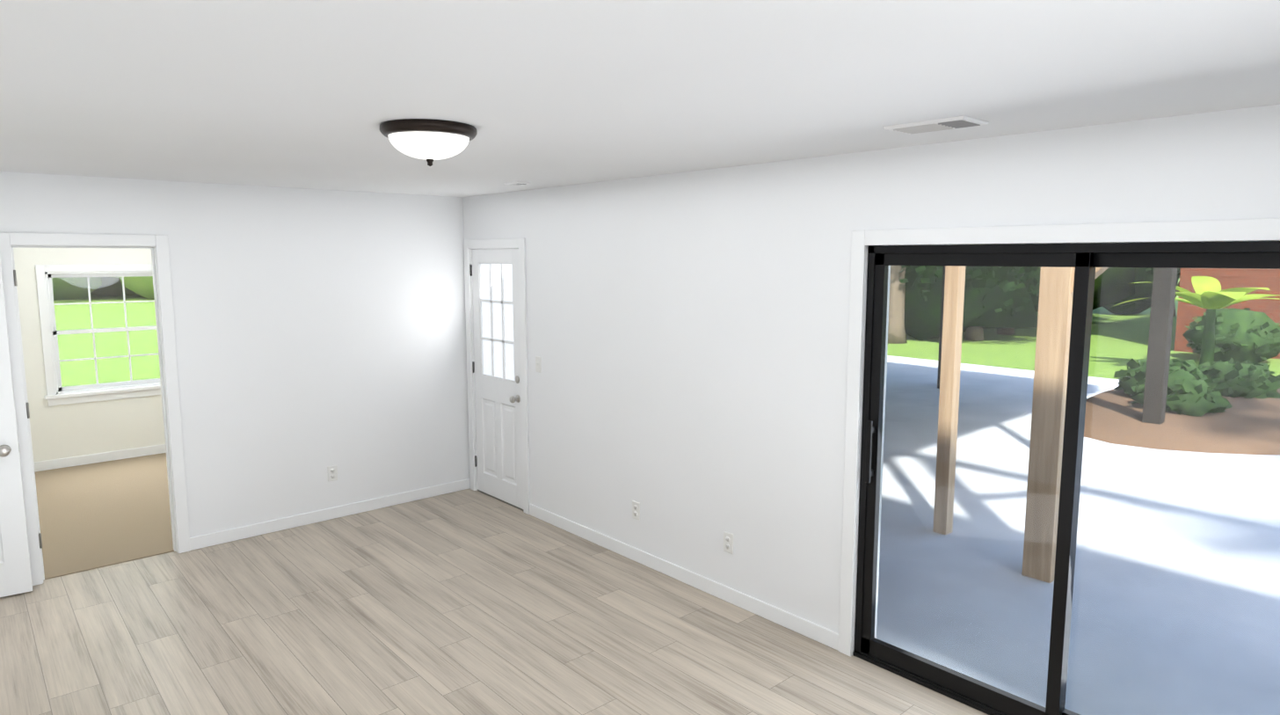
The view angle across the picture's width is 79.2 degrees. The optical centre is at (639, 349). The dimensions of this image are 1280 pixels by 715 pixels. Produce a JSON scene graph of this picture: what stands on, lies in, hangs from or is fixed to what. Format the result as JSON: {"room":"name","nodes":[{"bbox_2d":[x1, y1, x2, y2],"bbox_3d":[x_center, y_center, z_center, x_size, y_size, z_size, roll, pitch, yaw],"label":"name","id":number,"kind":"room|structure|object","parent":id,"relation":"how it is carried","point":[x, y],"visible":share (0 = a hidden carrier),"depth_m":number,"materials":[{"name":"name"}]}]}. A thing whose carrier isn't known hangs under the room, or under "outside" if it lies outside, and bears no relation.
{"room":"empty living room","nodes":[
{"label":"empty living room","id":0,"kind":"room"},
{"bbox_2d":[13,247,165,462],"bbox_3d":[-4.958,-0.174,7.667,4.087,2.450,0.220,-6,9,-41],"label":"wall","id":1,"kind":"structure","parent":0,"point":[65,431],"depth_m":7.25,"materials":[{"name":"beige paint"}]},
{"bbox_2d":[35,263,161,406],"bbox_3d":[-5.123,-0.174,7.485,1.110,1.295,0.270,-6,9,-41],"label":"window","id":2,"kind":"structure","parent":1,"relation":"in","point":[56,391],"depth_m":7.32,"materials":[{"name":"glass"}]},
{"bbox_2d":[33,443,166,471],"bbox_3d":[-4.917,1.010,7.688,3.747,0.094,0.013,-6,9,-41],"label":"baseboard","id":3,"kind":"structure","parent":1,"relation":"attached to","point":[74,461],"depth_m":7.43,"materials":[{"name":"white paint"}]},
{"bbox_2d":[34,452,174,579],"bbox_3d":[-3.939,1.235,6.687,4.087,0.126,3.280,-6,9,-41],"label":"floor","id":4,"kind":"structure","parent":0,"point":[95,515],"depth_m":5.95,"materials":[{"name":"beige carpet"}]},
{"bbox_2d":[0,171,470,537],"bbox_3d":[-2.853,0.108,5.327,4.087,2.450,0.120,-6,9,-41],"label":"wall","id":5,"kind":"structure","parent":0,"point":[317,331],"depth_m":5.58,"materials":[{"name":"white paint"}]},
{"bbox_2d":[0,257,32,596],"bbox_3d":[-3.883,0.458,4.218,0.762,1.995,0.190,-6,9,-41],"label":"door","id":6,"kind":"structure","parent":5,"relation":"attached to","point":[15,572],"depth_m":4.46,"materials":[{"name":"white paint"}]},
{"bbox_2d":[0,232,190,585],"bbox_3d":[-3.403,0.337,4.864,0.863,2.105,0.162,-6,9,-41],"label":"trim","id":7,"kind":"structure","parent":5,"relation":"attached to","point":[157,245],"depth_m":4.78,"materials":[{"name":"white paint"}]},
{"bbox_2d":[189,478,470,550],"bbox_3d":[-2.241,1.226,5.915,2.132,0.088,0.025,-6,9,-41],"label":"baseboard","id":8,"kind":"structure","parent":5,"relation":"attached to","point":[219,537],"depth_m":5.79,"materials":[{"name":"white paint"}]},
{"bbox_2d":[327,465,337,481],"bbox_3d":[-2.313,0.929,5.825,0.072,0.116,0.009,-6,9,-41],"label":"electrical outlet","id":9,"kind":"object","parent":5,"relation":"attached to","point":[332,472],"visible":1,"depth_m":5.82,"materials":[{"name":"white plastic"}]},
{"bbox_2d":[0,487,988,714],"bbox_3d":[-0.728,1.667,3.118,4.087,0.120,6.360,-6,9,-41],"label":"floor","id":10,"kind":"structure","parent":0,"point":[469,600],"depth_m":4.04,"materials":[{"name":"laminate"}]},
{"bbox_2d":[0,0,1279,196],"bbox_3d":[-1.821,-1.070,4.021,4.087,0.200,9.640,-6,9,-41],"label":"ceiling","id":11,"kind":"structure","parent":0,"point":[316,93],"depth_m":2.12,"materials":[{"name":"paint"}]},
{"bbox_2d":[379,118,477,166],"bbox_3d":[-0.790,-0.762,2.905,0.352,0.145,0.352,-6,9,-41],"label":"flush-mount ceiling light","id":12,"kind":"object","parent":11,"relation":"attached to","point":[429,141],"visible":1,"depth_m":2.79,"materials":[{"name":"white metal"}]},
{"bbox_2d":[503,181,530,185],"bbox_3d":[-0.807,-1.092,5.092,0.110,0.013,0.160,-6,9,-41],"label":"ceiling vent","id":13,"kind":"object","parent":11,"relation":"in","point":[517,183],"visible":1,"depth_m":5.06,"materials":[{"name":"white metal"}]},
{"bbox_2d":[883,115,989,134],"bbox_3d":[1.083,-0.821,2.842,0.190,0.014,0.310,-6,9,-41],"label":"ceiling vent","id":14,"kind":"object","parent":11,"relation":"in","point":[939,124],"visible":1,"depth_m":2.81,"materials":[{"name":"white metal"}]},
{"bbox_2d":[462,103,1279,654],"bbox_3d":[0.691,0.235,4.269,0.220,2.450,6.430,-6,9,-41],"label":"wall","id":15,"kind":"structure","parent":0,"point":[687,338],"depth_m":4.19,"materials":[{"name":"white paint"}]},
{"bbox_2d":[469,248,523,509],"bbox_3d":[-1.153,0.214,6.165,0.111,2.015,0.732,-6,9,-41],"label":"door","id":16,"kind":"structure","parent":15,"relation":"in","point":[496,363],"depth_m":6.17,"materials":[{"name":"white paint"}]},
{"bbox_2d":[463,238,530,514],"bbox_3d":[-1.054,0.172,6.238,0.268,2.105,0.890,-6,9,-41],"label":"door frame","id":17,"kind":"structure","parent":15,"relation":"attached to","point":[469,245],"depth_m":6.01,"materials":[{"name":"white paint"}]},
{"bbox_2d":[535,356,541,372],"bbox_3d":[-0.753,0.108,5.704,0.016,0.116,0.072,-6,9,-41],"label":"light switch","id":18,"kind":"object","parent":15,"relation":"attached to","point":[538,363],"visible":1,"depth_m":5.70,"materials":[{"name":"white plastic"}]},
{"bbox_2d":[632,500,639,520],"bbox_3d":[-0.028,1.038,5.003,0.009,0.116,0.072,-6,9,-41],"label":"electrical outlet","id":19,"kind":"object","parent":15,"relation":"attached to","point":[636,509],"visible":1,"depth_m":5.00,"materials":[{"name":"white plastic"}]},
{"bbox_2d":[529,503,838,650],"bbox_3d":[0.079,1.347,4.916,0.013,0.088,2.775,-6,9,-41],"label":"baseboard","id":20,"kind":"structure","parent":15,"relation":"attached to","point":[803,626],"depth_m":4.60,"materials":[{"name":"white paint"}]},
{"bbox_2d":[723,530,733,553],"bbox_3d":[0.502,1.099,4.413,0.009,0.116,0.072,-6,9,-41],"label":"electrical outlet","id":21,"kind":"object","parent":15,"relation":"attached to","point":[728,541],"visible":1,"depth_m":4.41,"materials":[{"name":"white plastic"}]},
{"bbox_2d":[838,218,1279,714],"bbox_3d":[1.705,0.559,3.077,0.145,2.090,1.975,-6,9,-41],"label":"sliding glass door","id":22,"kind":"structure","parent":15,"relation":"in","point":[1084,260],"depth_m":3.14,"materials":[{"name":"clear glass"}]},
{"bbox_3d":[-23.191,-11.386,42.376,14.514,19.266,14.721,-6,9,-41],"label":"grove","id":23,"kind":"object","parent":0,"visible":0},
{"bbox_2d":[119,276,154,299],"bbox_3d":[-21.849,-8.308,37.490,10.704,12.130,10.715,-6,9,-41],"label":"grove","id":24,"kind":"object","parent":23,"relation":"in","point":[147,282],"depth_m":35.87,"materials":[{"name":"green plant"}]},
{"label":"outside","id":25,"kind":"structure","parent":0,"visible":0},
{"bbox_2d":[53,278,1279,386],"bbox_3d":[0.859,-0.329,21.104,150.000,0.350,150.000,-6,9,-41],"label":"lawn","id":26,"kind":"structure","parent":25,"point":[1010,360],"depth_m":17.61,"materials":[{"name":"green plant"}]},
{"bbox_2d":[51,276,119,300],"bbox_3d":[-29.262,-9.212,34.765,14.066,16.655,13.581,-6,9,-41],"label":"grove","id":27,"kind":"object","parent":26,"relation":"on","point":[64,286],"depth_m":36.17,"materials":[{"name":"green plant"}]},
{"bbox_2d":[90,276,138,295],"bbox_3d":[-29.689,-9.814,42.341,14.698,18.968,14.341,-6,9,-41],"label":"grove","id":28,"kind":"object","parent":26,"relation":"on","point":[118,286],"depth_m":40.95,"materials":[{"name":"green plant"}]},
{"bbox_2d":[887,265,907,343],"bbox_3d":[6.042,-4.905,17.873,6.634,9.508,6.688,-6,9,-41],"label":"trunk","id":29,"kind":"object","parent":26,"relation":"on","point":[898,287],"depth_m":18.05,"materials":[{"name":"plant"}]},
{"bbox_2d":[899,265,1040,341],"bbox_3d":[8.179,-3.553,18.499,6.141,6.696,6.072,-6,9,-41],"label":"grove","id":30,"kind":"object","parent":26,"relation":"on","point":[997,307],"depth_m":17.94,"materials":[{"name":"green plant"}]},
{"bbox_2d":[996,266,1040,334],"bbox_3d":[9.567,-2.629,20.039,3.671,4.472,3.719,-6,9,-41],"label":"grove","id":31,"kind":"object","parent":26,"relation":"on","point":[1035,301],"depth_m":18.88,"materials":[{"name":"green plant"}]},
{"bbox_2d":[1034,267,1140,312],"bbox_3d":[12.681,-3.942,23.860,6.144,6.167,6.084,-6,9,-41],"label":"grove","id":32,"kind":"object","parent":26,"relation":"on","point":[1111,278],"depth_m":22.03,"materials":[{"name":"green plant"}]},
{"bbox_2d":[1102,267,1180,316],"bbox_3d":[18.000,-4.923,26.203,5.391,8.079,6.133,-6,9,-41],"label":"grove","id":33,"kind":"object","parent":26,"relation":"on","point":[1144,284],"depth_m":26.32,"materials":[{"name":"green plant"}]},
{"bbox_2d":[1113,276,1279,363],"bbox_3d":[9.727,-0.429,13.500,2.968,1.663,2.902,-6,9,-41],"label":"plant","id":34,"kind":"object","parent":26,"relation":"on","point":[1207,298],"depth_m":13.32,"materials":[{"name":"green plant"}]},
{"bbox_2d":[1174,268,1279,358],"bbox_3d":[18.029,-3.221,14.999,9.200,6.850,11.800,-6,9,-41],"label":"brick building","id":35,"kind":"structure","parent":26,"relation":"on","point":[1272,290],"depth_m":15.79,"materials":[{"name":"red brick"}]},
{"bbox_2d":[876,355,1279,714],"bbox_3d":[5.823,1.318,6.862,10.693,0.280,30.000,-6,9,-41],"label":"concrete patio","id":36,"kind":"structure","parent":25,"point":[1163,489],"depth_m":5.03,"materials":[{"name":"grey concrete"}]},
{"bbox_2d":[937,265,945,388],"bbox_3d":[4.613,-0.564,11.624,0.140,2.320,0.140,-6,9,-41],"label":"post","id":37,"kind":"object","parent":36,"relation":"on","point":[941,323],"depth_m":11.64,"materials":[{"name":"brown wood"}]},
{"bbox_2d":[932,265,965,534],"bbox_3d":[2.203,0.173,5.494,0.100,2.320,0.100,-6,9,-41],"label":"post","id":38,"kind":"object","parent":36,"relation":"on","point":[941,485],"depth_m":5.48,"materials":[{"name":"brown wood"}]},
{"bbox_2d":[1021,266,1108,582],"bbox_3d":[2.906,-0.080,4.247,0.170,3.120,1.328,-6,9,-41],"label":"post","id":39,"kind":"object","parent":36,"relation":"on","point":[1036,465],"depth_m":4.68,"materials":[{"name":"brown wood"}]},
{"bbox_2d":[1141,267,1177,424],"bbox_3d":[5.903,-0.221,8.774,0.180,2.320,0.180,-6,9,-41],"label":"trunk","id":40,"kind":"object","parent":36,"relation":"on","point":[1160,287],"depth_m":8.73,"materials":[{"name":"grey plant"}]},
{"bbox_2d":[1083,388,1279,455],"bbox_3d":[7.594,0.744,10.007,6.153,0.130,3.100,-6,9,-41],"label":"mulch bed","id":41,"kind":"object","parent":36,"relation":"on","point":[1213,423],"depth_m":8.65,"materials":[{"name":"brown wood"}]},
{"bbox_2d":[1113,358,1217,396],"bbox_3d":[7.045,0.460,10.429,1.167,0.704,1.148,-6,9,-41],"label":"bush","id":42,"kind":"object","parent":41,"relation":"on","point":[1133,375],"depth_m":10.36,"materials":[{"name":"green plant"}]},
{"bbox_2d":[1129,369,1231,416],"bbox_3d":[6.653,0.583,9.538,1.012,0.705,1.008,-6,9,-41],"label":"bush","id":43,"kind":"object","parent":41,"relation":"on","point":[1175,380],"depth_m":9.25,"materials":[{"name":"green plant"}]},
{"bbox_2d":[1182,307,1279,363],"bbox_3d":[11.527,-0.257,15.040,1.661,1.159,1.644,-6,9,-41],"label":"bush","id":44,"kind":"object","parent":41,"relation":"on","point":[1196,326],"depth_m":14.66,"materials":[{"name":"green plant"}]},
{"bbox_2d":[1197,356,1279,399],"bbox_3d":[8.171,0.444,10.674,1.071,0.713,1.133,-6,9,-41],"label":"bush","id":45,"kind":"object","parent":41,"relation":"on","point":[1239,383],"depth_m":10.37,"materials":[{"name":"green plant"}]}
]}

